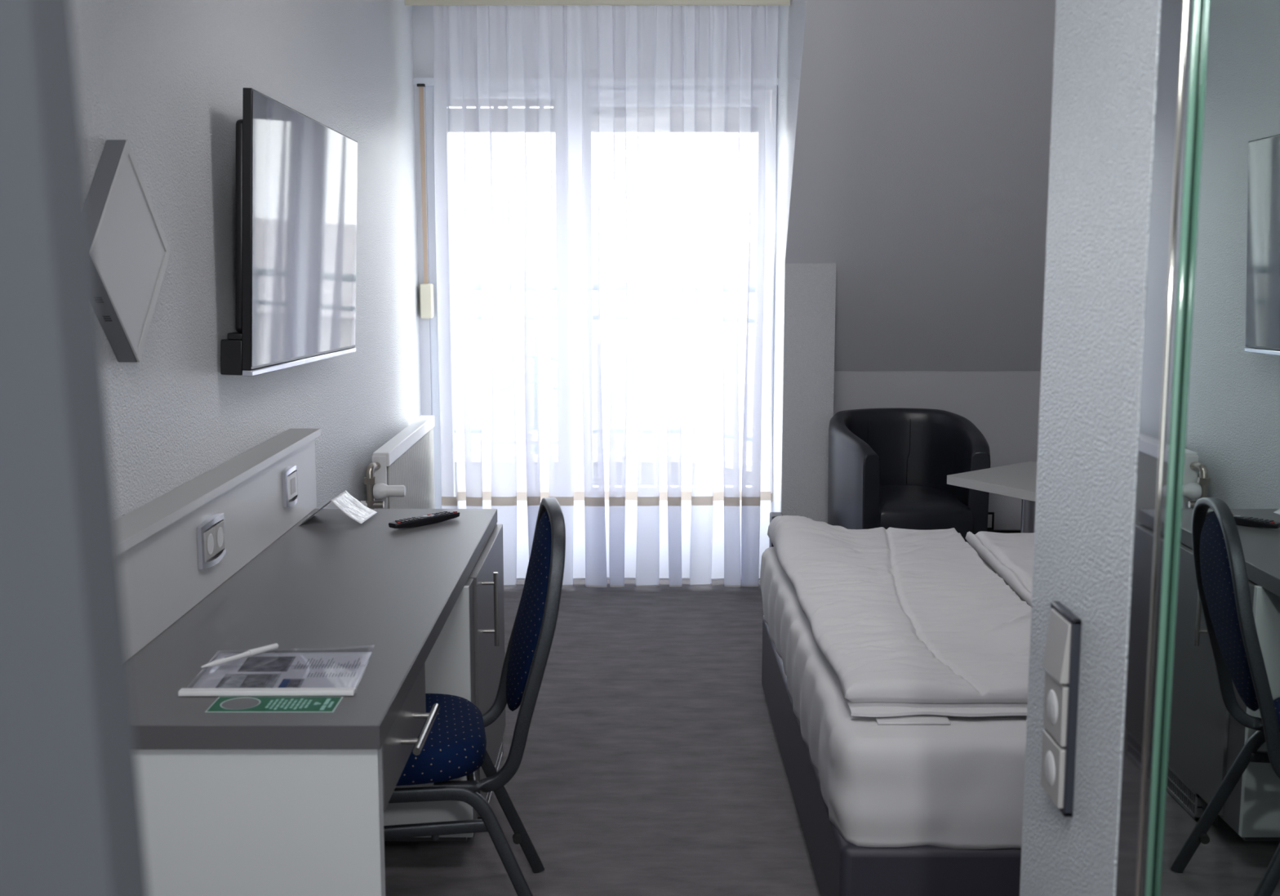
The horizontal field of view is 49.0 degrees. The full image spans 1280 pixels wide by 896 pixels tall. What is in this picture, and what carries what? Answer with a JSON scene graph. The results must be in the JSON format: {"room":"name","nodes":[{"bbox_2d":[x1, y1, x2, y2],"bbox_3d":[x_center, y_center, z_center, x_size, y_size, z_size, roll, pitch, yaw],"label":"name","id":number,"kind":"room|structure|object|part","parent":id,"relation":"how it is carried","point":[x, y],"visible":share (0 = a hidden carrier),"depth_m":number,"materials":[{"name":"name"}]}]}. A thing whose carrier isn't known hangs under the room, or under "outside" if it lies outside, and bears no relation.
{"room":"hotel room","nodes":[
{"label":"hotel room","id":0,"kind":"room"},
{"bbox_2d":[69,0,422,519],"bbox_3d":[-1.133,-0.163,2.603,0.200,2.620,8.400,0,8,0],"label":"wall","id":1,"kind":"structure","parent":0,"point":[167,78],"depth_m":3.54,"materials":[{"name":"paint"}]},
{"bbox_2d":[0,0,148,895],"bbox_3d":[-0.578,0.146,0.461,0.909,2.620,0.030,0,8,0],"label":"door","id":2,"kind":"structure","parent":1,"relation":"in","point":[71,819],"depth_m":0.43,"materials":[{"name":"grey paint"}]},
{"bbox_2d":[87,139,170,362],"bbox_3d":[-1.011,-0.383,2.748,0.043,0.432,0.432,0,8,0],"label":"wall lamp","id":3,"kind":"object","parent":1,"relation":"attached to","point":[131,251],"visible":0.94,"depth_m":2.72,"materials":[{"name":"grey"}]},
{"bbox_2d":[115,428,320,659],"bbox_3d":[-0.987,0.213,3.087,0.090,0.235,2.170,0,8,0],"label":"wall ledge","id":4,"kind":"object","parent":1,"relation":"attached to","point":[162,580],"visible":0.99,"depth_m":3.09,"materials":[{"name":"white paint"}]},
{"bbox_2d":[196,512,226,568],"bbox_3d":[-0.952,0.206,3.131,0.016,0.104,0.170,0,8,0],"label":"double socket","id":5,"kind":"object","parent":4,"relation":"attached to","point":[211,534],"visible":1,"depth_m":3.10,"materials":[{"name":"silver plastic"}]},
{"bbox_2d":[281,464,297,506],"bbox_3d":[-0.952,0.103,3.834,0.016,0.106,0.130,0,8,0],"label":"light switch","id":6,"kind":"object","parent":4,"relation":"attached to","point":[289,475],"visible":1,"depth_m":3.81,"materials":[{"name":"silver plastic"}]},
{"bbox_3d":[-0.947,0.103,3.834,0.002,0.042,0.048,0,8,0],"label":"plate","id":7,"kind":"part","parent":6,"relation":"part of","materials":[{"name":"grey plastic"}]},
{"bbox_2d":[220,87,357,376],"bbox_3d":[-0.979,-0.590,4.019,0.107,0.724,1.282,0,8,0],"label":"television","id":8,"kind":"object","parent":1,"relation":"attached to","point":[296,175],"visible":1,"depth_m":3.76,"materials":[{"name":"black plastic"}]},
{"bbox_2d":[360,415,435,508],"bbox_3d":[-0.944,0.321,5.745,0.177,0.765,1.259,0,8,0],"label":"radiator","id":9,"kind":"object","parent":1,"relation":"attached to","point":[400,474],"visible":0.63,"depth_m":5.58,"materials":[{"name":"white metal"}]},
{"bbox_3d":[-0.947,0.262,5.792,0.037,0.550,1.150,0,8,0],"label":"ribbed panel","id":10,"kind":"part","parent":9,"relation":"part of","materials":[{"name":"white metal"}]},
{"bbox_2d":[412,5,778,415],"bbox_3d":[-0.252,-0.650,6.686,1.963,2.820,0.280,0,8,0],"label":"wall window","id":11,"kind":"structure","parent":1,"relation":"in","point":[423,15],"depth_m":6.46,"materials":[{"name":"white paint"}]},
{"bbox_2d":[417,83,434,318],"bbox_3d":[-0.990,-1.129,6.465,0.056,1.061,0.071,0,8,0],"label":"shutter winder","id":12,"kind":"object","parent":11,"relation":"attached to","point":[426,289],"visible":1,"depth_m":6.48,"materials":[{"name":"beige plastic"}]},
{"bbox_2d":[424,85,441,508],"bbox_3d":[-0.649,-0.641,6.621,0.678,2.120,0.090,0,8,0],"label":"window","id":13,"kind":"structure","parent":11,"relation":"attached to","point":[429,105],"depth_m":6.58,"materials":[{"name":"white"}]},
{"bbox_2d":[771,103,777,436],"bbox_3d":[0.160,-0.638,6.599,0.940,2.120,0.135,0,8,0],"label":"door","id":14,"kind":"structure","parent":11,"relation":"attached to","point":[772,350],"depth_m":6.63,"materials":[{"name":"white"}]},
{"bbox_2d":[384,578,820,895],"bbox_3d":[0.850,1.233,2.804,4.300,0.200,8.400,0,8,0],"label":"floor","id":15,"kind":"structure","parent":0,"point":[652,763],"depth_m":4.11,"materials":[{"name":"carpet"}]},
{"bbox_2d":[128,508,497,895],"bbox_3d":[-0.708,0.686,3.268,0.646,0.750,1.896,0,8,0],"label":"desk","id":16,"kind":"object","parent":15,"relation":"on","point":[233,803],"visible":0.8,"depth_m":2.35,"materials":[{"name":"grey laminate"}]},
{"bbox_3d":[-0.730,0.836,2.362,0.602,0.711,0.038,0,8,0],"label":"panel","id":17,"kind":"part","parent":16,"relation":"part of","materials":[{"name":"white laminate"}]},
{"bbox_2d":[204,696,343,711],"bbox_3d":[-0.618,0.434,2.380,0.214,0.002,0.080,0,8,0],"label":"card","id":18,"kind":"object","parent":16,"relation":"on","point":[267,704],"visible":1,"depth_m":2.38,"materials":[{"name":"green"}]},
{"bbox_2d":[265,697,333,710],"bbox_3d":[-0.575,0.434,2.378,0.110,0.001,0.061,0,8,0],"label":"print","id":19,"kind":"object","parent":18,"relation":"on","point":[271,704],"depth_m":2.38,"materials":[{"name":"white"}]},
{"bbox_2d":[177,651,371,696],"bbox_3d":[-0.650,0.402,2.554,0.312,0.013,0.273,0,8,0],"label":"folder","id":20,"kind":"object","parent":16,"relation":"on","point":[265,673],"visible":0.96,"depth_m":2.53,"materials":[{"name":"white paper"}]},
{"bbox_2d":[200,643,278,667],"bbox_3d":[-0.741,0.386,2.603,0.014,0.014,0.168,6,10,37],"label":"pen","id":21,"kind":"object","parent":20,"relation":"on","point":[254,651],"visible":1,"depth_m":2.60,"materials":[{"name":"white plastic"}]},
{"bbox_2d":[215,673,281,688],"bbox_3d":[-0.696,0.417,2.493,0.107,0.001,0.104,0,8,0],"label":"photo","id":22,"kind":"object","parent":20,"relation":"on","point":[222,680],"depth_m":2.50},
{"bbox_2d":[239,675,272,687],"bbox_3d":[-0.683,0.416,2.493,0.049,0.001,0.083,0,8,0],"label":"photo","id":23,"kind":"object","parent":20,"relation":"on","point":[245,681],"depth_m":2.50},
{"bbox_2d":[237,656,296,671],"bbox_3d":[-0.691,0.400,2.604,0.095,0.001,0.094,0,8,0],"label":"photo","id":24,"kind":"object","parent":20,"relation":"on","point":[252,664],"depth_m":2.60},
{"bbox_2d":[278,678,290,687],"bbox_3d":[-0.629,0.418,2.478,0.013,0.001,0.073,0,8,-3],"label":"photo","id":25,"kind":"object","parent":20,"relation":"on","point":[282,682],"depth_m":2.49,"materials":[{"name":"blue paper"}]},
{"bbox_2d":[285,678,305,687],"bbox_3d":[-0.610,0.418,2.478,0.025,0.001,0.073,0,8,-3],"label":"photo","id":26,"kind":"object","parent":20,"relation":"on","point":[290,682],"depth_m":2.49},
{"bbox_2d":[301,489,377,523],"bbox_3d":[-0.853,0.169,3.976,0.191,0.070,0.178,0,8,0],"label":"tent card","id":27,"kind":"object","parent":16,"relation":"on","point":[344,501],"visible":1,"depth_m":3.97,"materials":[{"name":"white paper"}]},
{"bbox_3d":[-0.436,0.516,2.570,0.018,0.120,0.460,0,8,0],"label":"drawer","id":28,"kind":"part","parent":16,"relation":"part of","materials":[{"name":"grey laminate"}]},
{"bbox_3d":[-0.406,0.516,2.585,0.042,0.014,0.240,0,8,0],"label":"handle","id":29,"kind":"part","parent":16,"relation":"part of","materials":[{"name":"silver metal"}]},
{"bbox_2d":[388,511,459,528],"bbox_3d":[-0.600,0.201,3.919,0.042,0.023,0.232,7,11,41],"label":"remote control","id":30,"kind":"object","parent":16,"relation":"on","point":[433,517],"visible":1,"depth_m":3.90,"materials":[{"name":"black plastic"}]},
{"bbox_2d":[383,524,505,840],"bbox_3d":[-0.698,0.629,3.809,0.667,0.709,0.789,0,8,0],"label":"base cabinet","id":31,"kind":"object","parent":15,"relation":"on","point":[466,658],"visible":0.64,"depth_m":3.48,"materials":[{"name":"white laminate"}]},
{"bbox_3d":[-0.722,0.645,3.422,0.619,0.631,0.018,0,8,0],"label":"panel","id":32,"kind":"part","parent":31,"relation":"part of","materials":[{"name":"white laminate"}]},
{"bbox_3d":[-0.415,0.580,3.860,0.020,0.621,0.675,0,8,0],"label":"door","id":33,"kind":"part","parent":31,"relation":"part of","materials":[{"name":"grey laminate"}]},
{"bbox_3d":[-0.385,0.415,3.616,0.041,0.193,0.012,0,8,0],"label":"handle","id":34,"kind":"part","parent":31,"relation":"part of","materials":[{"name":"silver metal"}]},
{"bbox_2d":[383,497,565,895],"bbox_3d":[-0.533,0.603,3.090,0.719,0.972,0.504,-1,8,-9],"label":"banquet chair","id":35,"kind":"object","parent":15,"relation":"on","point":[455,745],"visible":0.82,"depth_m":2.94,"materials":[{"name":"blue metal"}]},
{"bbox_3d":[-0.462,0.909,2.939,0.612,0.410,0.044,-1,8,-4],"label":"leg","id":36,"kind":"part","parent":35,"relation":"part of","materials":[{"name":"grey metal"}]},
{"bbox_3d":[-0.320,0.405,3.096,0.288,0.582,0.428,-1,8,-9],"label":"frame","id":37,"kind":"part","parent":35,"relation":"part of","materials":[{"name":"grey metal"}]},
{"bbox_3d":[-0.527,0.852,3.333,0.612,0.410,0.044,-2,8,-15],"label":"leg","id":38,"kind":"part","parent":35,"relation":"part of","materials":[{"name":"grey metal"}]},
{"bbox_2d":[768,511,782,546],"bbox_3d":[0.605,0.463,6.233,0.054,0.345,0.107,0,8,0],"label":"trim","id":39,"kind":"structure","parent":15,"relation":"on","point":[772,514],"depth_m":6.20,"materials":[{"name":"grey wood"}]},
{"bbox_2d":[760,546,1026,895],"bbox_3d":[1.234,0.714,3.868,1.694,0.500,1.970,0,8,1],"label":"bed","id":40,"kind":"object","parent":15,"relation":"on","point":[882,809],"visible":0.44,"depth_m":2.92,"materials":[{"name":"white fabric"}]},
{"bbox_2d":[767,515,1031,724],"bbox_3d":[0.746,0.397,3.864,0.644,0.126,1.803,0,8,0],"label":"duvet","id":41,"kind":"object","parent":40,"relation":"on","point":[908,626],"visible":0.89,"depth_m":3.56,"materials":[{"name":"white fabric"}]},
{"bbox_2d":[965,530,1034,606],"bbox_3d":[1.506,0.420,3.894,0.927,0.070,1.741,0,8,0],"label":"duvet","id":42,"kind":"object","parent":40,"relation":"on","point":[1011,555],"visible":0.07,"depth_m":4.37,"materials":[{"name":"white fabric"}]},
{"bbox_2d":[827,407,990,545],"bbox_3d":[1.131,0.262,6.018,0.637,0.805,0.649,-1,8,-7],"label":"armchair","id":43,"kind":"object","parent":15,"relation":"on","point":[890,467],"visible":0.66,"depth_m":5.93,"materials":[{"name":"grey leather"}]},
{"bbox_2d":[877,484,973,545],"bbox_3d":[1.136,0.373,5.995,0.466,0.391,0.570,-1,8,-7],"label":"seat cushion","id":44,"kind":"object","parent":43,"relation":"on","point":[917,507],"depth_m":5.73,"materials":[{"name":"grey leather"}]},
{"bbox_2d":[946,461,1037,533],"bbox_3d":[1.502,0.435,5.327,0.616,0.660,0.495,-7,11,-40],"label":"table","id":45,"kind":"object","parent":15,"relation":"on","point":[1019,480],"visible":0.17,"depth_m":5.28,"materials":[{"name":"grey laminate"}]},
{"bbox_3d":[0.548,1.369,1.117,0.055,0.011,1.120,0,8,0],"label":"trim","id":46,"kind":"structure","parent":15,"relation":"on","visible":0},
{"bbox_2d":[1115,0,1201,895],"bbox_3d":[0.528,0.009,1.441,0.010,2.588,0.090,0,8,0],"label":"frame","id":47,"kind":"object","parent":46,"relation":"on","point":[1179,33],"visible":1,"depth_m":1.43,"materials":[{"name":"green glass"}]},
{"bbox_2d":[1151,0,1279,895],"bbox_3d":[0.537,0.082,0.931,0.006,2.588,1.120,0,8,0],"label":"mirror door","id":48,"kind":"structure","parent":46,"relation":"on","point":[1218,820],"depth_m":1.27,"materials":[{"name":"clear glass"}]},
{"bbox_2d":[772,0,835,523],"bbox_3d":[0.742,-0.660,6.054,0.223,2.620,1.427,0,8,0],"label":"wall pier","id":49,"kind":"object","parent":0,"point":[805,299],"visible":0.5,"depth_m":6.19,"materials":[{"name":"paint"}]},
{"bbox_2d":[785,0,1056,370],"bbox_3d":[1.815,-1.117,5.911,2.370,1.674,1.282,0,8,0],"label":"ceiling","id":50,"kind":"structure","parent":0,"point":[922,156],"depth_m":5.82,"materials":[{"name":"white paint"}]},
{"bbox_2d":[833,370,1040,529],"bbox_3d":[1.927,0.088,6.729,2.147,0.946,0.305,0,8,0],"label":"wall","id":51,"kind":"structure","parent":0,"point":[1003,406],"depth_m":6.53,"materials":[{"name":"white paint"}]},
{"bbox_2d":[987,511,994,529],"bbox_3d":[1.623,0.343,6.604,0.081,0.083,0.014,0,8,0],"label":"wall socket","id":52,"kind":"object","parent":51,"relation":"attached to","point":[990,514],"visible":0.39,"depth_m":6.60,"materials":[{"name":"black plastic"}]},
{"bbox_2d":[986,529,1020,533],"bbox_3d":[1.927,0.483,6.622,2.147,0.195,0.020,0,8,0],"label":"baseboard","id":53,"kind":"structure","parent":51,"relation":"attached to","point":[993,531],"depth_m":6.60,"materials":[{"name":"black plastic"}]},
{"bbox_2d":[1019,0,1160,895],"bbox_3d":[0.550,-0.028,1.666,0.050,2.620,0.364,0,8,0],"label":"wall column","id":54,"kind":"structure","parent":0,"point":[1105,51],"depth_m":1.63,"materials":[{"name":"paint"}]},
{"bbox_2d":[1040,600,1081,816],"bbox_3d":[0.515,0.309,1.694,0.021,0.248,0.146,0,8,0],"label":"switch plate","id":55,"kind":"object","parent":54,"relation":"attached to","point":[1061,655],"visible":1,"depth_m":1.68,"materials":[{"name":"grey plastic"}]},
{"bbox_3d":[0.850,-1.559,2.402,4.300,0.200,8.400,0,8,0],"label":"ceiling","id":56,"kind":"structure","parent":0,"visible":0},
{"bbox_2d":[404,0,790,5],"bbox_3d":[-0.178,-1.913,5.938,1.608,0.108,0.180,0,8,0],"label":"rail","id":57,"kind":"object","parent":56,"relation":"attached to","point":[407,2],"visible":1,"depth_m":5.86,"materials":[{"name":"beige metal"}]},
{"bbox_2d":[433,5,778,586],"bbox_3d":[-0.142,-0.638,6.136,1.484,2.517,0.167,0,8,0],"label":"curtain","id":58,"kind":"object","parent":57,"relation":"hanging from","point":[605,176],"visible":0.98,"depth_m":6.10,"materials":[{"name":"white fabric"}]}
]}

